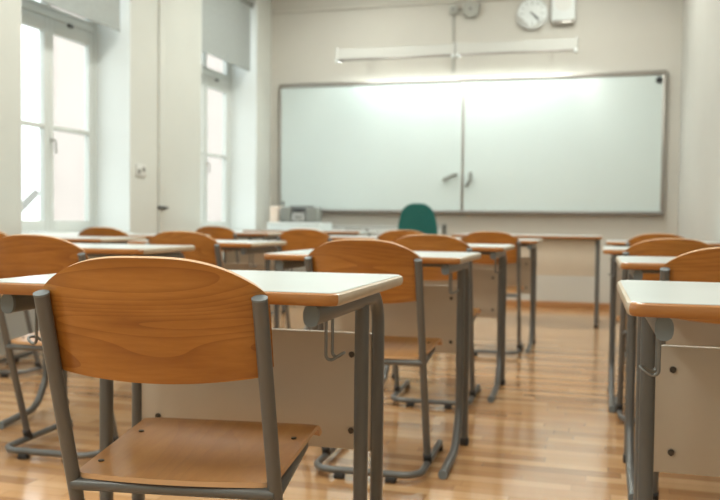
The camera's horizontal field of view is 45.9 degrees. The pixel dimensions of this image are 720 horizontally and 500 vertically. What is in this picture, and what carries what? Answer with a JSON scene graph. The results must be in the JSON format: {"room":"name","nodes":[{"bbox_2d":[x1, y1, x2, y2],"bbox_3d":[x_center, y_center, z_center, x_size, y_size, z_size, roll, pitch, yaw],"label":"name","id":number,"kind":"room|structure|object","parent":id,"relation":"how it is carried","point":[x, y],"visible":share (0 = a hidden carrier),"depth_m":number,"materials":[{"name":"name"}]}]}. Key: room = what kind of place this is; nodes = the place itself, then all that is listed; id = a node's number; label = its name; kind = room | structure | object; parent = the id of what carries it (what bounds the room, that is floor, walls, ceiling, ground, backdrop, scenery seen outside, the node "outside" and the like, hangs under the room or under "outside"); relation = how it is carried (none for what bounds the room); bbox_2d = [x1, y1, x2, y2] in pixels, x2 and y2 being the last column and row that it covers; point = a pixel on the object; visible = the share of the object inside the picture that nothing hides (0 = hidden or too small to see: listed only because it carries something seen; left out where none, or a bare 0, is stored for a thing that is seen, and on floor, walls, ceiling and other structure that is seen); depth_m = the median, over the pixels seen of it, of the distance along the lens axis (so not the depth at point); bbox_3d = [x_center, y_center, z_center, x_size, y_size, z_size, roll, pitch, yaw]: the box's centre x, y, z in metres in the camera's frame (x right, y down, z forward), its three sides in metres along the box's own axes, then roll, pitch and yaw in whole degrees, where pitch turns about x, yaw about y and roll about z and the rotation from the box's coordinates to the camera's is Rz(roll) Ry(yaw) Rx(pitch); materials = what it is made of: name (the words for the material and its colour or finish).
{"room":"classroom","nodes":[
{"label":"classroom","id":0,"kind":"room"},
{"bbox_2d":[0,0,271,355],"bbox_3d":[-2.812,-1.043,4.111,0.400,3.500,11.600,1,2,16],"label":"wall","id":1,"kind":"structure","parent":0,"point":[183,17],"depth_m":7.20,"materials":[{"name":"paint"}]},
{"bbox_2d":[20,0,132,235],"bbox_3d":[-2.173,-1.334,6.182,0.400,2.492,1.320,1,2,16],"label":"window","id":2,"kind":"structure","parent":1,"relation":"in","point":[106,132],"depth_m":6.78,"materials":[{"name":"grey paint"}]},
{"bbox_2d":[40,0,119,31],"bbox_3d":[-2.044,-2.142,6.120,0.060,0.886,1.222,1,2,16],"label":"roller blind","id":3,"kind":"object","parent":2,"relation":"attached to","point":[106,13],"visible":1,"depth_m":6.37,"materials":[{"name":"fabric"}]},
{"bbox_2d":[135,164,145,176],"bbox_3d":[-1.788,-0.650,6.942,0.016,0.100,0.150,1,2,16],"label":"wall socket","id":4,"kind":"object","parent":1,"relation":"attached to","point":[140,169],"visible":1,"depth_m":6.93,"materials":[{"name":"grey plastic"}]},
{"bbox_2d":[158,0,165,232],"bbox_3d":[-1.689,-1.140,7.241,0.022,3.500,0.090,1,2,16],"label":"trim","id":5,"kind":"structure","parent":1,"relation":"attached to","point":[161,3],"depth_m":7.22,"materials":[{"name":"paint"}]},
{"bbox_2d":[157,206,168,209],"bbox_3d":[-1.676,-0.360,7.267,0.064,0.028,0.110,1,2,16],"label":"latch","id":6,"kind":"object","parent":1,"relation":"attached to","point":[158,207],"visible":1,"depth_m":7.24,"materials":[{"name":"grey metal"}]},
{"bbox_2d":[200,0,256,231],"bbox_3d":[-1.466,-1.412,8.631,0.400,2.492,1.310,1,2,16],"label":"window","id":7,"kind":"structure","parent":1,"relation":"in","point":[238,86],"depth_m":9.24,"materials":[{"name":"grey paint"}]},
{"bbox_2d":[202,0,253,71],"bbox_3d":[-1.337,-2.280,8.566,0.060,0.766,1.212,1,2,16],"label":"roller blind","id":8,"kind":"object","parent":7,"relation":"attached to","point":[225,23],"visible":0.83,"depth_m":8.58,"materials":[{"name":"fabric"}]},
{"bbox_2d":[0,305,719,499],"bbox_3d":[-0.572,0.802,3.523,5.102,0.100,12.000,1,2,16],"label":"floor","id":9,"kind":"structure","parent":0,"point":[550,432],"depth_m":3.59,"materials":[{"name":"brown wood"}]},
{"bbox_2d":[0,232,42,377],"bbox_3d":[-1.983,0.281,4.842,0.403,0.820,0.570,1,2,16],"label":"chair","id":10,"kind":"object","parent":9,"relation":"on","point":[3,373],"visible":0.16,"depth_m":4.70,"materials":[{"name":"grey metal"}]},
{"bbox_2d":[0,234,118,462],"bbox_3d":[-1.092,0.347,3.233,0.403,0.820,0.570,1,2,13],"label":"chair","id":11,"kind":"object","parent":9,"relation":"on","point":[21,255],"visible":0.38,"depth_m":3.00,"materials":[{"name":"brown wood"}]},
{"bbox_2d":[6,236,145,362],"bbox_3d":[-1.764,0.300,5.244,0.712,0.760,0.537,1,2,16],"label":"school desk","id":12,"kind":"object","parent":9,"relation":"on","point":[73,239],"visible":0.08,"depth_m":5.12,"materials":[{"name":"white laminate"}]},
{"bbox_2d":[0,243,194,428],"bbox_3d":[-1.145,0.361,3.671,0.712,0.760,0.537,1,2,12],"label":"school desk","id":13,"kind":"object","parent":9,"relation":"on","point":[92,250],"visible":0.15,"depth_m":3.64,"materials":[{"name":"grey metal"}]},
{"bbox_2d":[78,227,129,236],"bbox_3d":[-1.645,0.249,5.878,0.403,0.820,0.570,1,2,15],"label":"chair","id":14,"kind":"object","parent":9,"relation":"on","point":[92,231],"visible":0.06,"depth_m":5.59,"materials":[{"name":"brown wood"}]},
{"bbox_2d":[128,234,209,239],"bbox_3d":[-1.536,0.267,6.250,0.712,0.760,0.537,1,2,16],"label":"school desk","id":15,"kind":"object","parent":9,"relation":"on","point":[148,236],"visible":0.02,"depth_m":5.97,"materials":[{"name":"white laminate"}]},
{"bbox_2d":[33,256,321,499],"bbox_3d":[-0.313,0.410,1.639,0.403,0.820,0.570,1,2,8],"label":"chair","id":16,"kind":"object","parent":9,"relation":"on","point":[134,319],"visible":1,"depth_m":1.41,"materials":[{"name":"brown wood"}]},
{"bbox_2d":[145,231,222,267],"bbox_3d":[-0.819,0.308,4.423,0.403,0.820,0.570,1,2,14],"label":"chair","id":17,"kind":"object","parent":9,"relation":"on","point":[207,249],"visible":0.16,"depth_m":4.15,"materials":[{"name":"brown wood"}]},
{"bbox_2d":[0,270,402,499],"bbox_3d":[-0.315,0.436,1.756,0.712,0.760,0.537,1,2,15],"label":"school desk","id":18,"kind":"object","parent":9,"relation":"on","point":[332,380],"visible":0.59,"depth_m":1.92,"materials":[{"name":"white laminate"}]},
{"bbox_2d":[128,240,286,328],"bbox_3d":[-0.824,0.330,4.651,0.712,0.760,0.537,1,2,15],"label":"school desk","id":19,"kind":"object","parent":9,"relation":"on","point":[249,247],"visible":0.25,"depth_m":4.65,"materials":[{"name":"white laminate"}]},
{"bbox_2d":[195,226,239,262],"bbox_3d":[-1.179,0.198,7.492,0.403,0.820,0.570,1,2,15],"label":"chair","id":20,"kind":"object","parent":9,"relation":"on","point":[215,232],"visible":0.12,"depth_m":7.22,"materials":[{"name":"brown wood"}]},
{"bbox_2d":[223,232,284,314],"bbox_3d":[-1.072,0.218,7.801,0.712,0.760,0.537,1,2,16],"label":"school desk","id":21,"kind":"object","parent":9,"relation":"on","point":[228,256],"visible":0.13,"depth_m":8.00,"materials":[{"name":"white laminate"}]},
{"bbox_2d":[277,229,331,328],"bbox_3d":[-0.326,0.255,6.122,0.403,0.820,0.570,1,2,15],"label":"chair","id":22,"kind":"object","parent":9,"relation":"on","point":[296,239],"visible":0.24,"depth_m":5.87,"materials":[{"name":"brown wood"}]},
{"bbox_2d":[243,230,374,240],"bbox_3d":[-0.522,0.182,8.859,1.244,0.770,0.626,1,2,16],"label":"side table","id":23,"kind":"object","parent":9,"relation":"on","point":[334,233],"visible":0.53,"depth_m":8.50,"materials":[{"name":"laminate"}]},
{"bbox_2d":[267,222,331,230],"bbox_3d":[-0.636,-0.250,8.974,0.590,0.083,0.402,1,2,16],"label":"case","id":24,"kind":"object","parent":23,"relation":"on","point":[270,225],"visible":0.95,"depth_m":8.80,"materials":[{"name":"white plastic"}]},
{"bbox_2d":[270,206,282,221],"bbox_3d":[-0.884,-0.381,9.063,0.096,0.168,0.186,1,2,16],"label":"storage box","id":25,"kind":"object","parent":24,"relation":"on","point":[274,210],"visible":0.75,"depth_m":8.98,"materials":[{"name":"beige"}]},
{"bbox_2d":[280,206,321,221],"bbox_3d":[-0.623,-0.380,8.974,0.414,0.173,0.197,1,2,16],"label":"radio","id":26,"kind":"object","parent":24,"relation":"on","point":[311,213],"visible":0.99,"depth_m":8.90,"materials":[{"name":"grey plastic"}]},
{"bbox_2d":[303,235,377,329],"bbox_3d":[-0.125,0.277,6.394,0.712,0.760,0.537,1,2,16],"label":"school desk","id":27,"kind":"object","parent":9,"relation":"on","point":[331,236],"visible":0.02,"depth_m":6.11,"materials":[{"name":"white laminate"}]},
{"bbox_2d":[264,249,480,478],"bbox_3d":[0.061,0.390,3.189,0.712,0.760,0.537,1,2,16],"label":"school desk","id":28,"kind":"object","parent":9,"relation":"on","point":[446,307],"visible":0.56,"depth_m":3.34,"materials":[{"name":"grey metal"}]},
{"bbox_2d":[304,239,442,483],"bbox_3d":[0.064,0.365,3.040,0.403,0.820,0.570,1,2,14],"label":"chair","id":29,"kind":"object","parent":9,"relation":"on","point":[367,256],"visible":0.63,"depth_m":2.81,"materials":[{"name":"brown wood"}]},
{"bbox_2d":[375,230,423,241],"bbox_3d":[0.354,0.266,5.989,0.403,0.820,0.570,1,2,15],"label":"chair","id":30,"kind":"object","parent":9,"relation":"on","point":[393,235],"visible":0.07,"depth_m":5.73,"materials":[{"name":"brown wood"}]},
{"bbox_2d":[398,203,437,234],"bbox_3d":[0.584,0.074,8.300,0.572,1.049,0.595,1,2,10],"label":"swivel chair","id":31,"kind":"object","parent":9,"relation":"on","point":[419,217],"visible":0.28,"depth_m":8.02,"materials":[{"name":"green fabric"}]},
{"bbox_2d":[391,234,480,408],"bbox_3d":[0.372,0.329,4.173,0.403,0.820,0.570,1,2,14],"label":"chair","id":32,"kind":"object","parent":9,"relation":"on","point":[418,242],"visible":0.34,"depth_m":3.94,"materials":[{"name":"brown wood"}]},
{"bbox_2d":[384,244,514,402],"bbox_3d":[0.417,0.351,4.428,0.712,0.760,0.537,1,2,16],"label":"school desk","id":33,"kind":"object","parent":9,"relation":"on","point":[489,285],"visible":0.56,"depth_m":4.57,"materials":[{"name":"grey metal"}]},
{"bbox_2d":[460,231,523,355],"bbox_3d":[0.891,0.281,5.730,0.403,0.820,0.570,1,2,14],"label":"chair","id":34,"kind":"object","parent":9,"relation":"on","point":[481,237],"visible":0.43,"depth_m":5.50,"materials":[{"name":"brown wood"}]},
{"bbox_2d":[456,238,542,352],"bbox_3d":[0.906,0.301,6.004,0.712,0.760,0.537,1,2,16],"label":"school desk","id":35,"kind":"object","parent":9,"relation":"on","point":[528,264],"visible":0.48,"depth_m":6.15,"materials":[{"name":"grey metal"}]},
{"bbox_2d":[451,234,601,327],"bbox_3d":[1.484,0.250,7.535,1.262,0.768,0.632,1,2,16],"label":"table","id":36,"kind":"object","parent":9,"relation":"on","point":[563,255],"visible":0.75,"depth_m":7.21,"materials":[{"name":"white laminate"}]},
{"bbox_2d":[602,246,628,411],"bbox_3d":[1.525,0.375,4.078,0.712,0.760,0.537,1,2,16],"label":"school desk","id":37,"kind":"object","parent":9,"relation":"on","point":[615,299],"visible":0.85,"depth_m":4.24,"materials":[{"name":"grey metal"}]},
{"bbox_2d":[625,233,684,357],"bbox_3d":[1.920,0.298,5.538,0.403,0.820,0.570,1,2,15],"label":"chair","id":38,"kind":"object","parent":9,"relation":"on","point":[643,237],"visible":0.09,"depth_m":5.28,"materials":[{"name":"brown wood"}]},
{"bbox_2d":[606,240,719,271],"bbox_3d":[2.018,0.323,5.725,0.712,0.760,0.537,1,2,16],"label":"school desk","id":39,"kind":"object","parent":9,"relation":"on","point":[621,243],"visible":0.12,"depth_m":5.56,"materials":[{"name":"white laminate"}]},
{"bbox_2d":[615,238,712,422],"bbox_3d":[1.363,0.353,3.805,0.403,0.820,0.570,1,2,14],"label":"chair","id":40,"kind":"object","parent":9,"relation":"on","point":[661,247],"visible":0.23,"depth_m":3.58,"materials":[{"name":"brown wood"}]},
{"bbox_2d":[616,256,719,499],"bbox_3d":[1.213,0.416,2.805,0.712,0.760,0.537,1,2,15],"label":"school desk","id":41,"kind":"object","parent":9,"relation":"on","point":[686,333],"visible":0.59,"depth_m":2.98,"materials":[{"name":"grey metal"}]},
{"bbox_2d":[617,280,719,499],"bbox_3d":[0.817,0.458,1.476,0.712,0.760,0.537,1,2,15],"label":"school desk","id":42,"kind":"object","parent":9,"relation":"on","point":[677,411],"visible":1,"depth_m":1.74,"materials":[{"name":"grey metal"}]},
{"bbox_2d":[653,247,719,499],"bbox_3d":[1.084,0.393,2.554,0.403,0.820,0.570,1,2,15],"label":"chair","id":43,"kind":"object","parent":9,"relation":"on","point":[701,265],"visible":0.2,"depth_m":2.33,"materials":[{"name":"brown wood"}]},
{"bbox_2d":[270,0,682,302],"bbox_3d":[1.083,-1.176,9.126,5.102,3.500,0.200,1,2,16],"label":"wall","id":44,"kind":"structure","parent":0,"point":[613,35],"depth_m":8.89,"materials":[{"name":"paint"}]},
{"bbox_2d":[271,0,496,13],"bbox_3d":[1.090,-2.621,8.962,4.350,0.024,0.024,1,2,16],"label":"trim","id":45,"kind":"structure","parent":44,"relation":"attached to","point":[459,1],"depth_m":9.21,"materials":[{"name":"paint"}]},
{"bbox_2d":[332,226,441,235],"bbox_3d":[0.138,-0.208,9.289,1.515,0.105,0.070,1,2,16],"label":"desk","id":46,"kind":"object","parent":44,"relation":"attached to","point":[379,230],"visible":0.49,"depth_m":9.27,"materials":[{"name":"white laminate"}]},
{"bbox_2d":[335,42,455,62],"bbox_3d":[0.412,-2.035,8.918,1.255,0.181,0.520,1,2,16],"label":"lamp","id":47,"kind":"object","parent":44,"relation":"attached to","point":[440,50],"visible":0.97,"depth_m":8.68,"materials":[{"name":"grey paint"}]},
{"bbox_2d":[337,44,451,58],"bbox_3d":[0.367,-2.032,8.763,1.231,0.125,0.167,1,2,16],"label":"lampshade","id":48,"kind":"object","parent":47,"relation":"attached to","point":[440,50],"depth_m":8.67,"materials":[{"name":"grey paint"}]},
{"bbox_2d":[442,224,445,233],"bbox_3d":[0.895,-0.220,9.071,0.040,0.110,0.074,1,2,16],"label":"holder","id":49,"kind":"object","parent":44,"relation":"attached to","point":[444,225],"visible":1,"depth_m":9.09,"materials":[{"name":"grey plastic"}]},
{"bbox_2d":[449,5,461,72],"bbox_3d":[1.012,-2.230,8.980,0.145,0.705,0.062,1,2,16],"label":"pipe","id":50,"kind":"object","parent":44,"relation":"attached to","point":[453,9],"visible":0.96,"depth_m":8.98,"materials":[{"name":"grey paint"}]},
{"bbox_2d":[462,0,478,17],"bbox_3d":[1.163,-2.524,8.914,0.185,0.170,0.082,1,2,16],"label":"bell","id":51,"kind":"object","parent":44,"relation":"attached to","point":[470,9],"visible":1,"depth_m":8.89,"materials":[{"name":"grey paint"}]},
{"bbox_2d":[278,70,666,215],"bbox_3d":[1.054,-1.097,8.980,4.100,1.440,0.103,1,2,16],"label":"whiteboard","id":52,"kind":"object","parent":44,"relation":"attached to","point":[574,143],"visible":0.94,"depth_m":8.92,"materials":[{"name":"ceramic"}]},
{"bbox_2d":[322,209,663,215],"bbox_3d":[1.045,-0.400,9.000,4.100,0.044,0.095,1,2,16],"label":"tray","id":53,"kind":"object","parent":52,"relation":"on","point":[602,212],"depth_m":8.78,"materials":[{"name":"silver metal"}]},
{"bbox_2d":[455,36,577,57],"bbox_3d":[1.594,-2.011,8.577,1.185,0.181,0.520,1,2,16],"label":"lamp","id":54,"kind":"object","parent":44,"relation":"attached to","point":[566,44],"visible":1,"depth_m":8.34,"materials":[{"name":"grey paint"}]},
{"bbox_2d":[458,38,574,53],"bbox_3d":[1.549,-2.008,8.422,1.161,0.125,0.167,1,2,16],"label":"hood","id":55,"kind":"object","parent":54,"relation":"attached to","point":[566,44],"depth_m":8.34,"materials":[{"name":"grey paint"}]},
{"bbox_2d":[516,0,548,29],"bbox_3d":[1.775,-2.432,8.758,0.324,0.324,0.059,1,2,16],"label":"wall clock","id":56,"kind":"object","parent":44,"relation":"attached to","point":[530,14],"visible":1,"depth_m":8.74,"materials":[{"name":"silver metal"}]},
{"bbox_2d":[506,300,609,309],"bbox_3d":[1.058,0.544,9.075,4.350,0.065,0.018,1,2,16],"label":"baseboard","id":57,"kind":"structure","parent":44,"relation":"attached to","point":[526,303],"depth_m":8.77,"materials":[{"name":"brown wood"}]},
{"bbox_2d":[551,0,575,24],"bbox_3d":[2.071,-2.472,8.647,0.236,0.345,0.094,1,2,16],"label":"loudspeaker","id":58,"kind":"object","parent":44,"relation":"attached to","point":[563,12],"visible":1,"depth_m":8.61,"materials":[{"name":"white plastic"}]},
{"bbox_2d":[555,0,571,10],"bbox_3d":[2.059,-2.503,8.603,0.170,0.170,0.006,1,2,16],"label":"grille","id":59,"kind":"object","parent":58,"relation":"attached to","point":[560,5],"depth_m":8.60,"materials":[{"name":"grey plastic"}]},
{"bbox_2d":[677,0,719,242],"bbox_3d":[1.728,-0.950,2.803,0.352,3.500,11.600,1,2,16],"label":"wall","id":60,"kind":"structure","parent":0,"point":[699,147],"depth_m":6.78,"materials":[{"name":"grey paint"}]},
{"label":"outside","id":61,"kind":"structure","parent":0,"visible":0},
{"bbox_2d":[22,189,38,211],"bbox_3d":[-4.254,-0.450,10.492,0.100,0.652,0.887,1,2,16],"label":"roof edge","id":62,"kind":"object","parent":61,"point":[34,194],"visible":0.44,"depth_m":10.71,"materials":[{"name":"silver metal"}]},
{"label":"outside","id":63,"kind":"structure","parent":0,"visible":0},
{"bbox_3d":[-26.732,3.889,23.462,55.800,0.200,90.000,1,2,16],"label":"ground","id":64,"kind":"structure","parent":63,"visible":0},
{"bbox_2d":[51,5,222,220],"bbox_3d":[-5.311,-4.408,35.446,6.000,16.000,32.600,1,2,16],"label":"window panes","id":65,"kind":"structure","parent":64,"relation":"on","point":[68,55],"depth_m":19.95,"materials":[{"name":"glass"}]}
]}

